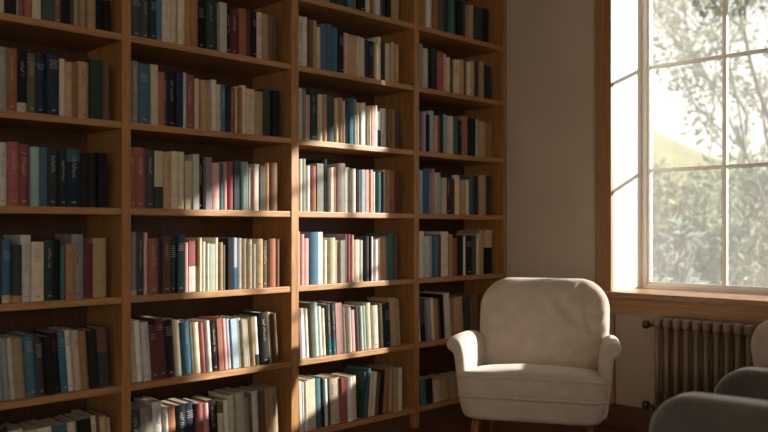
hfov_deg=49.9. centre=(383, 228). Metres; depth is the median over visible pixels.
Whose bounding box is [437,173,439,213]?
book
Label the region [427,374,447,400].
book
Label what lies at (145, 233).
book
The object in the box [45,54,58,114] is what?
book
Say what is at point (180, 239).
book
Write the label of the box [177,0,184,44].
book
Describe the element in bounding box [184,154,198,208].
book
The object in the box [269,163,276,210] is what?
book
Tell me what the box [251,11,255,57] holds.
book
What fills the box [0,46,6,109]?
book
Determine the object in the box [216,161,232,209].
book
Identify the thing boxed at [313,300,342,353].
book
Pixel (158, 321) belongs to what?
book
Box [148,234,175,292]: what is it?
book
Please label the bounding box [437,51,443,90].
book
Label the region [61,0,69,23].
book
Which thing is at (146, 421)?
book
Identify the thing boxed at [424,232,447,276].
book
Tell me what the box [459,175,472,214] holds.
book
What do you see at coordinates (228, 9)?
book
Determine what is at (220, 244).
book
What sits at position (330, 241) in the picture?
book
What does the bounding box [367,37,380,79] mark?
book
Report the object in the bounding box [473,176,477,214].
book
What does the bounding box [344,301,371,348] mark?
book
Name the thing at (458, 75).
books
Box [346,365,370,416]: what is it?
book
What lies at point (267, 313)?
book
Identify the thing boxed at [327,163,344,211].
book
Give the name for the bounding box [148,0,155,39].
book
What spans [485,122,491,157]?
book
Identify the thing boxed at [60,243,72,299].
book
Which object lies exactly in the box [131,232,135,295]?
book
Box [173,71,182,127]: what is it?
book
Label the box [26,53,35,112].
book
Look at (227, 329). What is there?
book
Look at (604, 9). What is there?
trim
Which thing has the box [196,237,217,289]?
book
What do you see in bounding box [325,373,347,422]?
book
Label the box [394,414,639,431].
floor
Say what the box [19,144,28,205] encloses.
book
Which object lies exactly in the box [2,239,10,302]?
book
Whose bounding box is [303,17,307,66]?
book
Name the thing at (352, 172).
book
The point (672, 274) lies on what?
shrub
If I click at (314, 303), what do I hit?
book
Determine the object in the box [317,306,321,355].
book
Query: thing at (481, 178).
book
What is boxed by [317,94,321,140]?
book
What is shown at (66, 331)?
book
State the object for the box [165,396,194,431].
book
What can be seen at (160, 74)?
book
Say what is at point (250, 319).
book
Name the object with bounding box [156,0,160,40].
book
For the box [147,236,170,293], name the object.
book
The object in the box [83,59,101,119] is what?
book
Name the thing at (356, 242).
book
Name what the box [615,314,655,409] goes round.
wall
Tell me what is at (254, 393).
book
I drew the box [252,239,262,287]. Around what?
book
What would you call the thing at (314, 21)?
book
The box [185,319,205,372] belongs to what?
book
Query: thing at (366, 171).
book
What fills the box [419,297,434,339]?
book
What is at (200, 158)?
book
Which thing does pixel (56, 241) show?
book
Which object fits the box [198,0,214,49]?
book
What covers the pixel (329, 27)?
book
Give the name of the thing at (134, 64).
book
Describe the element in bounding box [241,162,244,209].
book
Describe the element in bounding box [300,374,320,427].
book
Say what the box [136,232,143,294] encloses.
book
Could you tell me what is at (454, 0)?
book
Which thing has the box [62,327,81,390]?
book
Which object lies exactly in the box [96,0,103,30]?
book
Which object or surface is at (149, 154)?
book
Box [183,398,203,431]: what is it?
book
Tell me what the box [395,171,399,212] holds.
book
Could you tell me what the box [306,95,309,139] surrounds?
book
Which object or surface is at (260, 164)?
book
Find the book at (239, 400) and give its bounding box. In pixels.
[217,387,245,431]
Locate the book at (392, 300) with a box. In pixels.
[367,296,397,345]
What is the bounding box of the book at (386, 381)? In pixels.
[365,365,389,412]
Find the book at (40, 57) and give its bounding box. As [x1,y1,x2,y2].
[34,53,44,113]
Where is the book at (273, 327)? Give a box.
[270,312,277,362]
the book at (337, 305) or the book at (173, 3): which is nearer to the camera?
the book at (173, 3)
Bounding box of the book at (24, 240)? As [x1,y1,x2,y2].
[3,235,30,301]
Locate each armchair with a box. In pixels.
[447,277,621,431]
[751,320,767,367]
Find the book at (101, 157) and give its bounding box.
[97,153,106,207]
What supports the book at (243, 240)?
on the bookcase
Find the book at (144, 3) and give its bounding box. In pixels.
[141,0,147,37]
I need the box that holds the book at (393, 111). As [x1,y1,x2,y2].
[392,110,394,147]
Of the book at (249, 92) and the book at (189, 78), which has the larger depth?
the book at (249, 92)
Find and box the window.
[642,0,767,294]
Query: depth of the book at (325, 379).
3.91 m
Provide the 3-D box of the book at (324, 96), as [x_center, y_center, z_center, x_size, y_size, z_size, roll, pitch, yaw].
[-0.325,-0.524,3.947,0.028,0.223,0.140,0,0,-45]
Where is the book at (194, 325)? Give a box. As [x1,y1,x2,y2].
[179,319,200,373]
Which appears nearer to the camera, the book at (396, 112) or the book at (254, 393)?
the book at (254, 393)
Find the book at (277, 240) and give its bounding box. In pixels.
[276,239,278,286]
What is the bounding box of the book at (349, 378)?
[332,373,352,421]
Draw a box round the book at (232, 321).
[215,316,238,368]
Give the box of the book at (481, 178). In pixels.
[473,175,485,214]
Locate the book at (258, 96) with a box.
[254,91,262,134]
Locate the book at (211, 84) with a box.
[207,80,215,130]
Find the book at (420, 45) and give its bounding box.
[419,44,422,86]
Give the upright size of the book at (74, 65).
0.204 m
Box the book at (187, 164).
[184,161,191,208]
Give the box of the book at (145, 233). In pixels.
[144,232,146,294]
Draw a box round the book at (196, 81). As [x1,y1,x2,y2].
[194,79,198,128]
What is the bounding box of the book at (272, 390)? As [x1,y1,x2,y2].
[249,382,277,431]
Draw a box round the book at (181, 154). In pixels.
[179,152,183,208]
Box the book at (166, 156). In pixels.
[163,153,170,208]
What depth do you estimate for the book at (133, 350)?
3.22 m
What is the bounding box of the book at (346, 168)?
[345,167,348,211]
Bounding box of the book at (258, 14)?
[256,12,261,58]
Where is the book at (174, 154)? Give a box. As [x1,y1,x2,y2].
[163,151,178,208]
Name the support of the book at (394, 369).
on the bookcase
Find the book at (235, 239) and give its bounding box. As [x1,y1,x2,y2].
[213,237,236,288]
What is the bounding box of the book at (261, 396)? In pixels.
[243,386,265,431]
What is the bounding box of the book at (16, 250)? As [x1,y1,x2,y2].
[11,245,21,302]
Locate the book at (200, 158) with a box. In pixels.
[199,157,202,209]
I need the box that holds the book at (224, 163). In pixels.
[217,162,226,209]
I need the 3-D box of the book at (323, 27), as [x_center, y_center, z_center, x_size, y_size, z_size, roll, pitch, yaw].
[-0.333,-0.858,3.950,0.036,0.220,0.153,0,0,-45]
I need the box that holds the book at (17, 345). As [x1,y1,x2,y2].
[3,333,25,398]
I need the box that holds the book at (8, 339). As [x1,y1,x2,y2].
[0,335,15,399]
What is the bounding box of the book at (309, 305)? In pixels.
[299,301,314,357]
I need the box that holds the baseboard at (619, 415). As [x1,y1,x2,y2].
[600,403,654,431]
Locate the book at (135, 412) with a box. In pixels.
[131,406,140,431]
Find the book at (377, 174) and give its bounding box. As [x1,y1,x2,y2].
[375,172,380,212]
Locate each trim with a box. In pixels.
[595,0,613,290]
[607,297,767,323]
[609,313,614,403]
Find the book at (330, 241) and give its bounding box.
[323,237,334,283]
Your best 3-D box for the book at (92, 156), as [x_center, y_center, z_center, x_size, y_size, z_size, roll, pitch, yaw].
[-1.140,-0.183,3.152,0.033,0.205,0.132,0,0,-45]
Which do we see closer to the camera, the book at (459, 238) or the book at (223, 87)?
the book at (223, 87)
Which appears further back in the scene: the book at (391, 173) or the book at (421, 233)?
the book at (421, 233)
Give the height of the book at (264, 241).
0.209 m
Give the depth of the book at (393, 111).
4.23 m
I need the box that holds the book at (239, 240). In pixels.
[237,238,241,288]
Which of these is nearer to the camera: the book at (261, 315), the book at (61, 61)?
the book at (61, 61)
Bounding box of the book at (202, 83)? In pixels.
[199,80,206,129]
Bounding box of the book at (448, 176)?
[440,174,451,213]
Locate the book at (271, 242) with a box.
[249,238,275,286]
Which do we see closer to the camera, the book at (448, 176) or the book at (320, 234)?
the book at (320, 234)
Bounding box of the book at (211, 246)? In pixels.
[209,244,214,290]
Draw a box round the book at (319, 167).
[306,163,322,211]
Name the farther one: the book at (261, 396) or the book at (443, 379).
the book at (443, 379)
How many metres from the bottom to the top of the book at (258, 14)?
0.204 m
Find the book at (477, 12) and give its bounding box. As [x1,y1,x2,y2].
[473,7,481,40]
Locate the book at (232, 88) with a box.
[231,87,234,132]
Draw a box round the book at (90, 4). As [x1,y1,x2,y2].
[86,0,95,28]
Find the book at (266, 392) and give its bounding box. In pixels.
[248,384,269,431]
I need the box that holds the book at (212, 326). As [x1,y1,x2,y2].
[209,321,217,370]
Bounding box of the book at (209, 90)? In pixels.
[207,88,211,129]
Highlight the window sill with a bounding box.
[603,288,767,307]
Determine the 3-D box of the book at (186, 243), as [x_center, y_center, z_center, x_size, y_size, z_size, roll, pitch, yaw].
[-0.858,0.157,3.434,0.022,0.205,0.135,0,0,-45]
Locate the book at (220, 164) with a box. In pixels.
[219,163,222,209]
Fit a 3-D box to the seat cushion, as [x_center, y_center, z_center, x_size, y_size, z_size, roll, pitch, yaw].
[0.635,0.642,3.442,0.570,0.178,0.551,0,0,16]
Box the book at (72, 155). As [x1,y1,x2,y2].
[58,149,79,206]
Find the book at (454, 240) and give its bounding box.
[452,238,456,275]
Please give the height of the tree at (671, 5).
9.886 m
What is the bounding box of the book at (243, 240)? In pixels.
[242,239,245,288]
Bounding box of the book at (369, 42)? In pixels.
[368,41,371,77]
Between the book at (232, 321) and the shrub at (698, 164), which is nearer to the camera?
the book at (232, 321)
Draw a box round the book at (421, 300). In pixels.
[419,298,425,341]
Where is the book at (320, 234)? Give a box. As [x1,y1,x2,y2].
[318,232,322,283]
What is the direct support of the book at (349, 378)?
on the bookcase
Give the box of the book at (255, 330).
[234,314,259,364]
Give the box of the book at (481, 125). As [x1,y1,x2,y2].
[478,121,484,156]
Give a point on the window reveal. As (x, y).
(627, 13)
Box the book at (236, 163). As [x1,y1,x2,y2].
[219,160,240,209]
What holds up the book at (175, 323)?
on the bookcase
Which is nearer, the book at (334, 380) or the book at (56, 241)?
the book at (56, 241)
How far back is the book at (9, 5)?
2.88 m
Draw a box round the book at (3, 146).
[0,142,6,205]
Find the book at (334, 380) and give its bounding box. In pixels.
[313,373,339,424]
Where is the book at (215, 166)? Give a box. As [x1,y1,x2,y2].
[212,163,218,209]
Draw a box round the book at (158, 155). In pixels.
[154,151,162,208]
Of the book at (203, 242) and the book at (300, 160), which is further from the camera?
the book at (300, 160)
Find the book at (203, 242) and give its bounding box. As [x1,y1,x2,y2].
[202,241,204,290]
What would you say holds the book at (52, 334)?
on the bookcase
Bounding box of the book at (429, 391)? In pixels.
[419,375,432,403]
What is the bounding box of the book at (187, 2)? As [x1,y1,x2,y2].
[185,0,190,45]
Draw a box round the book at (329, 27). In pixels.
[326,24,332,70]
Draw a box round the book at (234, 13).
[231,9,237,53]
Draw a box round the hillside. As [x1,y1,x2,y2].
[652,129,765,234]
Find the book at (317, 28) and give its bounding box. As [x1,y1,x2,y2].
[316,27,319,68]
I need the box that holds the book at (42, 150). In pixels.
[39,147,46,206]
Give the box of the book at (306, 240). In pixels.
[304,238,308,284]
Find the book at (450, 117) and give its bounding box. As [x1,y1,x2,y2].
[447,116,452,153]
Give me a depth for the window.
4.49 m
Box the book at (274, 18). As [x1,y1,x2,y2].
[272,16,276,60]
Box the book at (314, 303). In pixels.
[299,300,318,356]
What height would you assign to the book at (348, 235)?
0.234 m
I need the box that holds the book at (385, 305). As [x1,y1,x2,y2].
[368,301,390,346]
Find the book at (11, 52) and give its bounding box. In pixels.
[7,48,16,110]
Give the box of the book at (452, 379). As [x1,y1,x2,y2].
[437,372,458,398]
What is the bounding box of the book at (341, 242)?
[339,240,344,282]
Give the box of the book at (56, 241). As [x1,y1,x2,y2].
[37,239,59,299]
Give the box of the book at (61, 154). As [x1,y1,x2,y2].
[58,151,65,206]
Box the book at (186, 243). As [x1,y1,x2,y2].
[185,242,187,291]
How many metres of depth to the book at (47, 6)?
2.97 m
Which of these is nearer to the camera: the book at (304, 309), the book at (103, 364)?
the book at (103, 364)
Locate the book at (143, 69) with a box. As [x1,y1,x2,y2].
[138,63,149,123]
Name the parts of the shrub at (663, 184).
stem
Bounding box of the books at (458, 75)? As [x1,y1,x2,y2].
[0,0,490,431]
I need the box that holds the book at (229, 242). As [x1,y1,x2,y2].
[218,238,233,289]
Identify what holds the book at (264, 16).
on the bookcase
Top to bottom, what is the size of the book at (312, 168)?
0.214 m
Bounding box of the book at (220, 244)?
[218,242,222,289]
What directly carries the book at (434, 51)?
on the bookcase
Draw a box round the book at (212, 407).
[189,394,217,431]
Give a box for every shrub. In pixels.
[652,156,729,271]
[652,211,710,283]
[653,147,767,285]
[653,161,752,277]
[710,132,767,284]
[734,220,767,286]
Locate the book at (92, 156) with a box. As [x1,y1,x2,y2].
[89,153,96,207]
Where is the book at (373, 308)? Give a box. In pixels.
[370,304,378,348]
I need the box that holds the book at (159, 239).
[157,238,160,293]
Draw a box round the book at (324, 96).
[322,94,326,141]
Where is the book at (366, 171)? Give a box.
[365,170,368,212]
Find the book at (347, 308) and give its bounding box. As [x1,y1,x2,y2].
[342,306,351,352]
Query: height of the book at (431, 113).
0.222 m
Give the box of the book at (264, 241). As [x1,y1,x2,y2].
[263,240,266,286]
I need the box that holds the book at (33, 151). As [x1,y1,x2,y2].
[29,147,38,205]
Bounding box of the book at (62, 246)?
[60,244,64,299]
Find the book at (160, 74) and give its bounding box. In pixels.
[158,72,163,125]
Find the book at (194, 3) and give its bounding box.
[191,0,197,46]
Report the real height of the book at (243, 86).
0.211 m
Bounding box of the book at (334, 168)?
[327,167,336,211]
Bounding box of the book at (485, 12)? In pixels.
[482,8,488,42]
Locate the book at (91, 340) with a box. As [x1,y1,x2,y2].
[77,326,99,388]
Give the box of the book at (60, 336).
[44,328,67,392]
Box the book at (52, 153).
[45,147,57,206]
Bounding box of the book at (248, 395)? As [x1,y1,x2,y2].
[244,392,252,431]
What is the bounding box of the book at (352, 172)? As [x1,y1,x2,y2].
[349,169,355,211]
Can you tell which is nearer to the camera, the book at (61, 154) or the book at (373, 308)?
the book at (61, 154)
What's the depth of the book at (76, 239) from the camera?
3.06 m
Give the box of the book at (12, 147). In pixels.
[5,142,18,205]
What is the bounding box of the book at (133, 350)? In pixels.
[131,320,137,382]
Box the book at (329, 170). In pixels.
[327,168,332,211]
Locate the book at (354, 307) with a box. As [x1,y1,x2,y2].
[342,304,358,350]
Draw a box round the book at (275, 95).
[271,90,279,136]
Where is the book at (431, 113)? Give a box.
[423,111,433,151]
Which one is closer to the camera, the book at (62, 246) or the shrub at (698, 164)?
the book at (62, 246)
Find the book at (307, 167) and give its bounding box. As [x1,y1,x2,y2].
[306,166,309,211]
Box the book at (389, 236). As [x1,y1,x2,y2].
[366,233,392,279]
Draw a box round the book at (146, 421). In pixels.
[131,401,152,431]
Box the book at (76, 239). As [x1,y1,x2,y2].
[55,234,82,298]
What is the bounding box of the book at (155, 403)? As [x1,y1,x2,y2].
[134,395,161,431]
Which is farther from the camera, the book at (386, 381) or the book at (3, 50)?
the book at (386, 381)
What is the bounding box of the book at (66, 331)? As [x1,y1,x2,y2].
[48,326,73,390]
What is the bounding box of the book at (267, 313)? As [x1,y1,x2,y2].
[258,310,271,362]
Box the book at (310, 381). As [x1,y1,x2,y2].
[299,375,315,430]
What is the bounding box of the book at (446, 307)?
[419,291,450,338]
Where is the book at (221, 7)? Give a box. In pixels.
[215,2,226,51]
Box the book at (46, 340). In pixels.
[33,333,54,394]
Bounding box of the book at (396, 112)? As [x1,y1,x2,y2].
[395,111,398,148]
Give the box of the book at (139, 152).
[133,147,144,207]
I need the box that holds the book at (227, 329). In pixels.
[213,316,231,368]
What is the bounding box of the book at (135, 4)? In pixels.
[131,0,140,36]
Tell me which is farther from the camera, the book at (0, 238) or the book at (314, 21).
the book at (314, 21)
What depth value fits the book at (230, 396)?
3.54 m
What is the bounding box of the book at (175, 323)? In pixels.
[161,317,181,375]
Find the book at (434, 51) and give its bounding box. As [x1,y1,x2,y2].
[432,48,436,89]
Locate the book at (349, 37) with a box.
[347,34,352,74]
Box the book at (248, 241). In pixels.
[246,239,251,288]
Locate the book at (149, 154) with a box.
[145,150,153,208]
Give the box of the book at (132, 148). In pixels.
[131,147,134,207]
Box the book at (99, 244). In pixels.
[83,238,105,297]
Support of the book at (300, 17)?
on the bookcase
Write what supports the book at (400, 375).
on the bookcase
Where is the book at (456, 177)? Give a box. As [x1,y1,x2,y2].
[452,175,458,213]
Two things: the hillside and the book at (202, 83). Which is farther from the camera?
the hillside
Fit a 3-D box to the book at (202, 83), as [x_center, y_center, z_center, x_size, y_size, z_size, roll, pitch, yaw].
[-0.790,-0.516,3.481,0.032,0.208,0.130,0,0,-45]
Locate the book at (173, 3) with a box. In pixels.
[170,0,176,43]
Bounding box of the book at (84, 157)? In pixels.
[80,153,88,206]
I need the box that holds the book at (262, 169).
[259,166,265,210]
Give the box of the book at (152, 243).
[147,238,157,294]
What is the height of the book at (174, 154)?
0.234 m
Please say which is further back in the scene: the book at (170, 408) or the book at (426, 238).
the book at (426, 238)
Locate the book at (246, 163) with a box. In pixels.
[245,162,247,209]
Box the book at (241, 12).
[235,8,245,55]
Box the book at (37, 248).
[31,241,43,301]
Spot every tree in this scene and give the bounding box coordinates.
[652,0,767,210]
[652,0,767,283]
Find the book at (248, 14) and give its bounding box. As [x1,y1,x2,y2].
[246,11,250,56]
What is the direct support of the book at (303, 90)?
on the bookcase
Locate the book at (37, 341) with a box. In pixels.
[33,335,45,395]
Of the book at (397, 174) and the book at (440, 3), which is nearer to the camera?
the book at (397, 174)
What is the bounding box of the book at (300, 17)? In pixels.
[299,16,302,65]
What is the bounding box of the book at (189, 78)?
[186,75,193,128]
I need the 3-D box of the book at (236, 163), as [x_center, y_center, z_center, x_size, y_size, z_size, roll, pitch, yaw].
[-0.679,-0.189,3.606,0.032,0.216,0.136,0,0,-45]
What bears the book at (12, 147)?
on the bookcase
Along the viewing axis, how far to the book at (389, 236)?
4.21 m
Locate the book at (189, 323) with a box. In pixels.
[188,322,193,373]
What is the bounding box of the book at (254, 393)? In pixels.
[234,386,258,431]
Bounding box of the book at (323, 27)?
[316,24,326,69]
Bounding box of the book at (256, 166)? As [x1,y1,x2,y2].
[248,164,258,210]
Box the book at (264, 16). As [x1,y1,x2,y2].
[262,14,267,59]
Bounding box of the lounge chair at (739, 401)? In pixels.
[649,367,767,431]
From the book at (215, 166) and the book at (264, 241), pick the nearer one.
the book at (215, 166)
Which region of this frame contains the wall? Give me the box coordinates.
[507,0,641,287]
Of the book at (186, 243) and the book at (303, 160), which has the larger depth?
the book at (303, 160)
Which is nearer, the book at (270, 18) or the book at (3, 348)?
the book at (3, 348)
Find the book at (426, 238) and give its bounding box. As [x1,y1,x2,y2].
[424,236,429,277]
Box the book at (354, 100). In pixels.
[353,99,355,143]
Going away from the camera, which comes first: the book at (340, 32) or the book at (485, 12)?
the book at (340, 32)
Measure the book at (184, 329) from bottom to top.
0.221 m
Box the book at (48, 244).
[31,239,53,300]
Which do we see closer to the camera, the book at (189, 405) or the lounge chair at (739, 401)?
the lounge chair at (739, 401)
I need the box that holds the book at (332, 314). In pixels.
[317,302,335,354]
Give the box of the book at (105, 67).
[102,64,109,119]
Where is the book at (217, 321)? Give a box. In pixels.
[197,316,223,370]
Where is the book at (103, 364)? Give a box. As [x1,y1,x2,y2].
[81,324,109,386]
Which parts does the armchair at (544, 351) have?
arm, leg, leg, seat, backrest, leg, leg, arm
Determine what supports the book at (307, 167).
on the bookcase
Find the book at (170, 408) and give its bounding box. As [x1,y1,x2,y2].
[161,402,175,431]
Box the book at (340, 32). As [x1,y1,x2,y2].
[337,29,343,72]
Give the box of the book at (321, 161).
[306,159,326,211]
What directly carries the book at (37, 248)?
on the bookcase
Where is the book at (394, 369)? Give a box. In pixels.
[379,364,397,411]
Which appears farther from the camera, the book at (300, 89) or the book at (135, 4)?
the book at (300, 89)
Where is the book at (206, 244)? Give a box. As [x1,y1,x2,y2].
[205,243,208,290]
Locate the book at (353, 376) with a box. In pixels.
[337,372,356,419]
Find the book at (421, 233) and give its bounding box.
[419,231,423,277]
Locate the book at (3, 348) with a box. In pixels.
[0,336,9,400]
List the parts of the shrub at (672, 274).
stem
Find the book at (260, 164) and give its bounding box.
[257,163,268,210]
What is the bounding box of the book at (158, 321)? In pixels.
[135,315,166,378]
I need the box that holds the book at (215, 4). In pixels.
[215,4,216,50]
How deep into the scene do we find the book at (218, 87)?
3.48 m
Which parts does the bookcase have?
shelf, shelf, shelf, shelf, shelf, shelf, shelf, shelf, shelf, shelf, shelf, shelf, shelf, shelf, shelf, shelf, shelf, shelf, shelf, shelf, shelf, shelf, shelf, shelf, shelf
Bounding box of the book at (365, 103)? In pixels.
[365,103,365,144]
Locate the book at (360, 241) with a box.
[359,240,362,280]
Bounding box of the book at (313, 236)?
[300,232,317,284]
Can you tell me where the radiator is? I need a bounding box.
[642,316,760,418]
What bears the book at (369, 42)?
on the bookcase
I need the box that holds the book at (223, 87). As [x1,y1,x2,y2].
[218,84,225,131]
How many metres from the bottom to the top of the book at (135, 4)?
0.163 m
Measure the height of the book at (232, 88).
0.197 m
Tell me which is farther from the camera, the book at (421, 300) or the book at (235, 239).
the book at (421, 300)
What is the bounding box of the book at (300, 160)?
[299,159,301,210]
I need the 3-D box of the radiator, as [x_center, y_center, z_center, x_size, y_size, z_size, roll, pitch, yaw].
[1.611,0.735,3.792,0.150,0.611,0.904,0,0,-45]
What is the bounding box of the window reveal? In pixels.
[612,0,640,290]
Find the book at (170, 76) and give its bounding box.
[165,72,174,126]
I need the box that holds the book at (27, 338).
[7,330,36,397]
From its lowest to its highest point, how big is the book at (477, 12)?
0.191 m
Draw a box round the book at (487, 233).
[462,230,491,273]
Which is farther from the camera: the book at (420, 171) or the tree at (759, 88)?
the tree at (759, 88)
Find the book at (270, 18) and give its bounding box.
[268,16,272,60]
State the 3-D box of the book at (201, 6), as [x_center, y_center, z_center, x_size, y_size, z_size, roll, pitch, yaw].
[-0.808,-0.845,3.482,0.036,0.193,0.137,0,0,-45]
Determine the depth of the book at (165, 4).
3.31 m
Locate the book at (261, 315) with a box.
[239,309,268,364]
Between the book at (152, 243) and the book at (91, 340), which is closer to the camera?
the book at (91, 340)
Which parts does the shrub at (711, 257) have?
stem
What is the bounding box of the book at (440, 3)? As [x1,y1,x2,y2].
[437,0,443,30]
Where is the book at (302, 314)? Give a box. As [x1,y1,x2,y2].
[299,308,304,358]
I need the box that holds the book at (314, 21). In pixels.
[313,20,315,67]
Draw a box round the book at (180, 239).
[176,235,184,292]
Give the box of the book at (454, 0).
[454,0,455,33]
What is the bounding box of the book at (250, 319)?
[232,316,254,365]
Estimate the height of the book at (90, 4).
0.126 m
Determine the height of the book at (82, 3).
0.120 m
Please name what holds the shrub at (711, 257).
on the ground
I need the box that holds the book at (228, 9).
[227,8,230,52]
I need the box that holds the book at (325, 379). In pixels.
[309,375,327,425]
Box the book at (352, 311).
[350,309,354,351]
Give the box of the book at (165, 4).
[161,0,169,41]
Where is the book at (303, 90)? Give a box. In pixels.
[302,89,305,139]
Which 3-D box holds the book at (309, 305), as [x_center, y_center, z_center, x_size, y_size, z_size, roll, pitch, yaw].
[-0.400,0.471,3.905,0.046,0.257,0.188,0,0,-45]
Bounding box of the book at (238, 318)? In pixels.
[221,315,241,366]
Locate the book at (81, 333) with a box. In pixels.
[68,327,89,388]
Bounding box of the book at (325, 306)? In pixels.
[317,303,331,354]
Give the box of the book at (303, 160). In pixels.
[302,159,305,211]
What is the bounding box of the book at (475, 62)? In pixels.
[474,61,477,96]
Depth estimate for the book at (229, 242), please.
3.52 m
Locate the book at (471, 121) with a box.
[468,118,475,155]
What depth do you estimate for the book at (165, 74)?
3.32 m
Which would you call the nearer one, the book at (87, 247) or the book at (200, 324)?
the book at (87, 247)
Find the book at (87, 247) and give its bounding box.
[83,243,92,297]
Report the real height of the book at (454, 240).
0.212 m
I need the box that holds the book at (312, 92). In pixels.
[306,88,316,140]
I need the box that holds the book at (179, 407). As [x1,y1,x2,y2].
[161,399,185,431]
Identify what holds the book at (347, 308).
on the bookcase
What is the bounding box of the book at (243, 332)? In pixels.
[240,318,247,366]
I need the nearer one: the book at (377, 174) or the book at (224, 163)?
the book at (224, 163)
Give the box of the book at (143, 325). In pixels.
[139,320,151,380]
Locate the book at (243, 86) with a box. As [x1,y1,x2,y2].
[234,85,245,133]
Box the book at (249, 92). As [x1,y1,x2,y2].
[246,88,253,134]
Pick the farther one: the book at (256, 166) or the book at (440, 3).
the book at (440, 3)
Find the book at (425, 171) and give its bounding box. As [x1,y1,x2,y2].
[419,169,428,213]
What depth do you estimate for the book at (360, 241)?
4.08 m
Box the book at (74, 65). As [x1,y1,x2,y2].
[72,63,77,116]
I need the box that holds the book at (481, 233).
[457,231,483,273]
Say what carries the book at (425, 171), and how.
on the bookcase
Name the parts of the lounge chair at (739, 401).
arm, arm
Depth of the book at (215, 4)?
3.49 m
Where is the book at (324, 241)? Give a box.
[323,240,326,283]
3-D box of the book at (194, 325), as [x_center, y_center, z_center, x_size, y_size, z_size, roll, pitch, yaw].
[-0.830,0.492,3.475,0.046,0.214,0.156,0,0,-45]
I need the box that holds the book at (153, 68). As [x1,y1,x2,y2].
[150,64,157,124]
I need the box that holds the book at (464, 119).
[456,116,467,154]
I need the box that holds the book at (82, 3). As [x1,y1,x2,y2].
[79,0,85,26]
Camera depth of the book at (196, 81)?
3.42 m
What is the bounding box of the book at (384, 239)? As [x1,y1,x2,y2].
[367,236,386,279]
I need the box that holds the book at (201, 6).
[198,2,204,47]
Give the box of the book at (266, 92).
[254,88,270,135]
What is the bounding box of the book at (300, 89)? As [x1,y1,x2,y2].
[299,88,301,138]
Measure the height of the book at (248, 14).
0.200 m
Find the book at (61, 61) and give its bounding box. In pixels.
[59,59,64,115]
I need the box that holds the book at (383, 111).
[377,108,385,146]
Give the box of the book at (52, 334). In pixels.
[34,329,59,392]
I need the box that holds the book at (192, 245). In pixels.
[185,241,196,291]
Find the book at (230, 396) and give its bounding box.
[208,389,234,431]
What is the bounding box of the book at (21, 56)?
[17,51,26,111]
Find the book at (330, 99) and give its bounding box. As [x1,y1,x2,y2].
[327,95,333,141]
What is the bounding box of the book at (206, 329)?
[188,318,211,371]
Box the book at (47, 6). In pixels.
[41,0,53,21]
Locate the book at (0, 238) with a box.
[0,238,1,303]
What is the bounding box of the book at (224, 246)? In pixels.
[223,245,225,289]
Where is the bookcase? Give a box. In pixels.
[0,0,506,431]
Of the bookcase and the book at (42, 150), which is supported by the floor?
the bookcase
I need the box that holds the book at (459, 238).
[452,236,462,275]
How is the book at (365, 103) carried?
on the bookcase
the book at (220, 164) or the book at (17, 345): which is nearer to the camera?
the book at (17, 345)
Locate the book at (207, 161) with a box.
[202,157,211,209]
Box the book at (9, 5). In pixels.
[4,0,15,14]
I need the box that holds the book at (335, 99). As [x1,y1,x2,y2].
[334,98,337,142]
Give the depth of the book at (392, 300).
4.24 m
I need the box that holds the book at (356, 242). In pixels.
[354,240,358,281]
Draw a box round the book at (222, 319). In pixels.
[209,316,227,369]
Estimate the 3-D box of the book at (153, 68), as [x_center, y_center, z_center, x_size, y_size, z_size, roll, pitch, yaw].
[-0.964,-0.532,3.324,0.029,0.239,0.160,0,0,-45]
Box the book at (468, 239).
[465,236,471,274]
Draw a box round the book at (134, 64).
[131,61,137,122]
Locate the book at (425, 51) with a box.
[423,48,427,87]
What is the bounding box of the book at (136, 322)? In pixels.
[131,319,142,381]
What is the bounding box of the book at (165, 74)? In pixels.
[164,73,166,125]
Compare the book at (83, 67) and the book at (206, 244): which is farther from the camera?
the book at (206, 244)
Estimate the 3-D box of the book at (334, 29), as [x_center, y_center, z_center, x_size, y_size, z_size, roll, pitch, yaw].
[-0.282,-0.857,4.006,0.030,0.216,0.152,0,0,-45]
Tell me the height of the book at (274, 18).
0.204 m
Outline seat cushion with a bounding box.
[458,364,605,404]
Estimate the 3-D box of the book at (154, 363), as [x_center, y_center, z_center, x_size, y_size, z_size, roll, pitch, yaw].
[-0.963,0.490,3.328,0.050,0.218,0.141,0,0,-45]
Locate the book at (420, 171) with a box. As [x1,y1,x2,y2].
[419,170,422,213]
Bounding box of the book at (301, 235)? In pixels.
[300,234,303,284]
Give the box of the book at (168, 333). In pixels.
[163,318,174,377]
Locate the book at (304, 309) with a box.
[303,308,308,357]
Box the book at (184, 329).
[179,320,190,374]
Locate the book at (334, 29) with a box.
[333,27,336,71]
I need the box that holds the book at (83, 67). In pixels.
[74,61,88,117]
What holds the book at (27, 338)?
on the bookcase
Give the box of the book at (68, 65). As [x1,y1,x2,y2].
[65,62,71,116]
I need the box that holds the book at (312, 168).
[310,166,315,211]
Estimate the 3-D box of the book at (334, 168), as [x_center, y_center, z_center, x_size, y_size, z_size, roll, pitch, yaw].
[-0.285,-0.189,4.006,0.034,0.216,0.141,0,0,-45]
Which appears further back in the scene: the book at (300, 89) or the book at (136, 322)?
the book at (300, 89)
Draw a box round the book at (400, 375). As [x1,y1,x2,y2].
[382,364,402,409]
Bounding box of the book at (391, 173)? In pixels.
[389,171,394,212]
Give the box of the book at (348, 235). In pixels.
[347,234,349,281]
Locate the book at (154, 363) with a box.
[148,324,158,379]
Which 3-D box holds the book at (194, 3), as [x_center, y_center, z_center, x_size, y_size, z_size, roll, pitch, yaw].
[-0.823,-0.849,3.447,0.032,0.201,0.128,0,0,-45]
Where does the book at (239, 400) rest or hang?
on the bookcase
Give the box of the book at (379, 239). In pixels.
[373,238,381,279]
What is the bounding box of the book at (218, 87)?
[216,85,220,130]
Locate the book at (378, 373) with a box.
[375,372,380,414]

